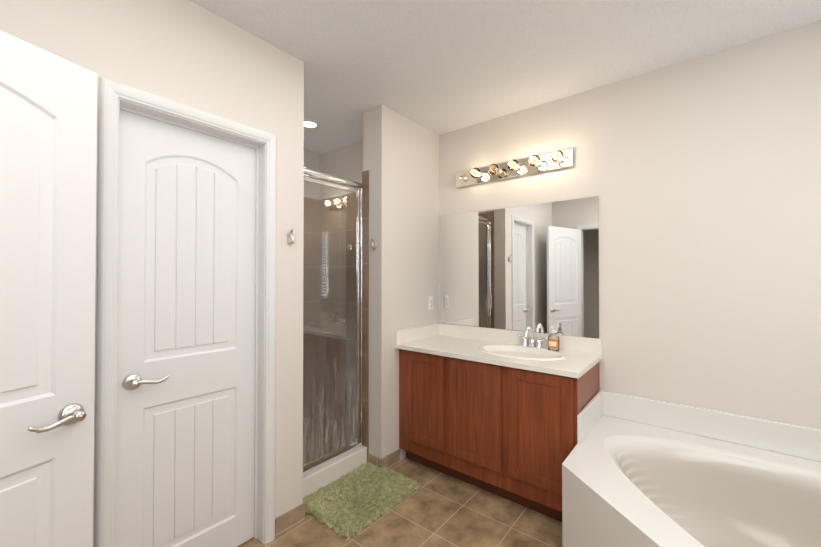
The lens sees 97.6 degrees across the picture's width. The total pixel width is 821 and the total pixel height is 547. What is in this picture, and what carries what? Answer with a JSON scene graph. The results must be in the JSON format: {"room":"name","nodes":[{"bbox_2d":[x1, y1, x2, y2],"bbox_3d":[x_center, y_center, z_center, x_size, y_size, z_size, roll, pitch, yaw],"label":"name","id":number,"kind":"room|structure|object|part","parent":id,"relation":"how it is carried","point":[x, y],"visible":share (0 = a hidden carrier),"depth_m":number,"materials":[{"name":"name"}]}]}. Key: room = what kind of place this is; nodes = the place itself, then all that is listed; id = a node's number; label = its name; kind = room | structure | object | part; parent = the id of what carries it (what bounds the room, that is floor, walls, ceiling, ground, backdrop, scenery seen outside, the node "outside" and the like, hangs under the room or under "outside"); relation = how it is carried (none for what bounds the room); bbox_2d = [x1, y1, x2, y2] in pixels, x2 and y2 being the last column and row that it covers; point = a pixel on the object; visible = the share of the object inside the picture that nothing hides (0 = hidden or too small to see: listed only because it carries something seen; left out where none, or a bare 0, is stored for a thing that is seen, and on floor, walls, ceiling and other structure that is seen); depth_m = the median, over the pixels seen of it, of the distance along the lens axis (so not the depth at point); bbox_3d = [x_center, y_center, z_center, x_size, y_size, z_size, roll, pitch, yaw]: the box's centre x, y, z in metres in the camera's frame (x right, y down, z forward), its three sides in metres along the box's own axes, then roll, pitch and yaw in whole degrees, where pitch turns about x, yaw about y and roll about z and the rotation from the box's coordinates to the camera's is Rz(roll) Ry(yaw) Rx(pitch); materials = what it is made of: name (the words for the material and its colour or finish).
{"room":"bathroom","nodes":[
{"label":"bathroom","id":0,"kind":"room"},
{"bbox_2d":[0,0,438,546],"bbox_3d":[-0.830,0.090,1.933,0.190,2.610,3.190,-1,-1,39],"label":"wall","id":1,"kind":"structure","parent":0,"point":[400,158],"depth_m":1.96,"materials":[{"name":"white paint"}]},
{"bbox_2d":[95,77,276,546],"bbox_3d":[-0.997,0.326,1.671,0.158,2.132,0.727,-1,-1,39],"label":"door frame","id":2,"kind":"structure","parent":1,"relation":"attached to","point":[111,92],"depth_m":1.52,"materials":[{"name":"white wood"}]},
{"bbox_2d":[116,110,255,546],"bbox_3d":[-0.999,0.358,1.672,0.092,2.052,0.597,-1,-1,39],"label":"closed door","id":3,"kind":"structure","parent":1,"relation":"in","point":[186,363],"depth_m":1.65,"materials":[{"name":"white wood"}]},
{"bbox_3d":[-1.107,0.450,1.511,0.057,0.066,0.154,-1,-1,39],"label":"handle","id":4,"kind":"part","parent":3,"relation":"part of","materials":[{"name":"silver metal"}]},
{"bbox_2d":[288,229,293,243],"bbox_3d":[-0.653,-0.202,1.974,0.037,0.084,0.026,-1,-1,39],"label":"robe hook","id":5,"kind":"object","parent":1,"relation":"attached to","point":[290,238],"visible":0.98,"depth_m":1.97,"materials":[{"name":"silver metal"}]},
{"bbox_2d":[303,445,366,496],"bbox_3d":[-0.558,1.330,2.410,0.115,0.140,0.629,-1,-1,39],"label":"sill","id":6,"kind":"structure","parent":1,"relation":"attached to","point":[316,479],"depth_m":2.38,"materials":[{"name":"white stone"}]},
{"bbox_2d":[303,167,363,473],"bbox_3d":[-0.548,0.294,2.413,0.058,1.929,0.625,-1,-1,39],"label":"shower door","id":7,"kind":"structure","parent":6,"relation":"on","point":[335,453],"depth_m":2.50,"materials":[{"name":"clear glass"}]},
{"bbox_2d":[275,449,399,536],"bbox_3d":[0.179,1.336,0.850,2.975,0.095,2.520,-1,-1,39],"label":"baseboard","id":8,"kind":"structure","parent":1,"relation":"attached to","point":[289,519],"depth_m":2.01,"materials":[{"name":"beige tile"}]},
{"bbox_2d":[362,170,368,462],"bbox_3d":[-0.332,0.323,2.648,0.070,2.160,0.008,-1,-1,39],"label":"tile","id":9,"kind":"structure","parent":1,"relation":"attached to","point":[365,178],"depth_m":2.64,"materials":[{"name":"brown tile"}]},
{"bbox_2d":[371,238,375,248],"bbox_3d":[-0.268,-0.215,2.582,0.026,0.084,0.037,-1,-1,39],"label":"robe hook","id":10,"kind":"object","parent":1,"relation":"attached to","point":[373,244],"visible":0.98,"depth_m":2.58,"materials":[{"name":"silver metal"}]},
{"bbox_2d":[428,296,433,309],"bbox_3d":[0.173,0.247,3.010,0.008,0.115,0.070,-1,-1,39],"label":"electrical outlet plate","id":11,"kind":"object","parent":1,"relation":"attached to","point":[430,302],"visible":1,"depth_m":3.00,"materials":[{"name":"white plastic"}]},
{"bbox_2d":[304,150,319,199],"bbox_3d":[-1.330,0.104,3.198,0.140,2.610,1.155,-1,-1,39],"label":"wall","id":12,"kind":"structure","parent":0,"point":[312,160],"depth_m":3.54,"materials":[{"name":"white paint"}]},
{"bbox_2d":[303,197,318,418],"bbox_3d":[-1.229,0.324,3.203,0.008,2.130,1.015,-1,-1,39],"label":"shower wall tile","id":13,"kind":"structure","parent":12,"relation":"attached to","point":[310,313],"depth_m":3.51,"materials":[{"name":"grey tile"}]},
{"bbox_2d":[320,140,362,199],"bbox_3d":[-0.526,0.106,3.379,1.160,2.610,0.140,-1,-1,39],"label":"wall","id":14,"kind":"structure","parent":0,"point":[346,162],"depth_m":3.39,"materials":[{"name":"white paint"}]},
{"bbox_2d":[319,193,355,427],"bbox_3d":[-0.515,0.325,3.273,1.012,2.130,0.008,-1,-1,39],"label":"shower wall tile","id":15,"kind":"structure","parent":14,"relation":"attached to","point":[326,281],"depth_m":3.41,"materials":[{"name":"grey tile"}]},
{"bbox_2d":[237,457,561,546],"bbox_3d":[-0.492,1.434,0.922,4.390,0.100,4.590,-1,-1,39],"label":"floor","id":16,"kind":"structure","parent":0,"point":[439,509],"depth_m":2.00,"materials":[{"name":"tile"}]},
{"bbox_2d":[303,414,355,462],"bbox_3d":[-0.859,1.395,2.891,0.960,0.020,1.015,-1,-1,39],"label":"pan","id":17,"kind":"object","parent":16,"relation":"on","point":[314,431],"depth_m":3.10,"materials":[{"name":"tile"}]},
{"bbox_2d":[303,462,419,540],"bbox_3d":[-0.308,1.389,2.261,0.440,0.017,0.590,-1,-1,39],"label":"rug","id":18,"kind":"object","parent":16,"relation":"on","point":[353,503],"visible":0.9,"depth_m":2.19,"materials":[{"name":"green fabric"}]},
{"bbox_2d":[395,323,601,521],"bbox_3d":[0.559,0.885,2.479,1.265,1.033,0.573,-1,-1,39],"label":"bathroom vanity","id":19,"kind":"object","parent":16,"relation":"on","point":[495,411],"visible":1,"depth_m":2.26,"materials":[{"name":"brown wood"}]},
{"bbox_3d":[0.095,0.884,2.532,0.334,0.636,0.019,-1,-1,39],"label":"door","id":20,"kind":"part","parent":19,"relation":"part of","materials":[{"name":"brown wood"}]},
{"bbox_3d":[0.404,0.881,2.281,0.368,0.636,0.019,-1,-1,39],"label":"door","id":21,"kind":"part","parent":19,"relation":"part of","materials":[{"name":"brown wood"}]},
{"bbox_2d":[517,327,547,348],"bbox_3d":[0.826,0.445,2.502,0.229,0.152,0.150,-1,-1,39],"label":"faucet","id":22,"kind":"object","parent":19,"relation":"on","point":[525,339],"depth_m":2.53,"materials":[{"name":"silver metal"}]},
{"bbox_3d":[0.724,0.878,2.022,0.360,0.636,0.019,-1,-1,39],"label":"door","id":23,"kind":"part","parent":19,"relation":"part of","materials":[{"name":"brown wood"}]},
{"bbox_2d":[548,325,559,351],"bbox_3d":[0.963,0.435,2.421,0.075,0.169,0.066,-1,-1,39],"label":"soap bottle","id":24,"kind":"object","parent":19,"relation":"on","point":[552,344],"visible":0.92,"depth_m":2.41,"materials":[{"name":"orange plastic"}]},
{"bbox_2d":[562,390,820,546],"bbox_3d":[1.361,1.062,1.219,1.596,0.650,1.518,-1,-1,39],"label":"bathtub","id":25,"kind":"object","parent":16,"relation":"on","point":[640,472],"visible":1,"depth_m":1.75,"materials":[{"name":"ceramic"}]},
{"bbox_2d":[190,0,820,153],"bbox_3d":[-0.492,-1.276,0.952,4.390,0.100,4.590,-1,-1,39],"label":"ceiling","id":26,"kind":"structure","parent":0,"point":[439,67],"depth_m":1.91,"materials":[{"name":"white paint"}]},
{"bbox_2d":[304,120,318,128],"bbox_3d":[-0.816,-1.200,2.894,0.160,0.008,0.160,-1,-1,39],"label":"recessed light","id":27,"kind":"object","parent":26,"relation":"in","point":[311,124],"visible":0.75,"depth_m":2.89,"materials":[{"name":"white"}]},
{"bbox_2d":[439,20,820,428],"bbox_3d":[1.380,0.094,2.284,3.180,2.610,0.140,-1,-1,39],"label":"wall","id":28,"kind":"structure","parent":0,"point":[700,176],"depth_m":2.01,"materials":[{"name":"white paint"}]},
{"bbox_2d":[456,148,573,187],"bbox_3d":[0.701,-0.780,2.664,0.920,0.125,0.138,-1,-1,39],"label":"sconce","id":29,"kind":"object","parent":28,"relation":"attached to","point":[551,161],"visible":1,"depth_m":2.63,"materials":[{"name":"silver metal"}]},
{"bbox_2d":[440,196,598,337],"bbox_3d":[0.737,-0.037,2.712,1.235,0.918,0.006,-1,-1,39],"label":"mirror","id":30,"kind":"object","parent":28,"relation":"attached to","point":[535,267],"visible":1,"depth_m":2.63,"materials":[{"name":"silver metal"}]},
{"bbox_3d":[-1.109,0.332,0.193,0.792,2.088,0.140,-1,-1,39],"label":"door frame","id":31,"kind":"structure","parent":0,"visible":0},
{"bbox_2d":[0,30,96,546],"bbox_3d":[-1.182,0.349,0.847,0.092,2.052,0.750,0,-1,21],"label":"open door","id":32,"kind":"structure","parent":31,"relation":"attached to","point":[48,133],"depth_m":1.09,"materials":[{"name":"white wood"}]},
{"bbox_3d":[-1.067,0.446,1.090,0.057,0.066,0.154,0,-1,21],"label":"handle","id":33,"kind":"part","parent":32,"relation":"part of","materials":[{"name":"silver metal"}]}
]}

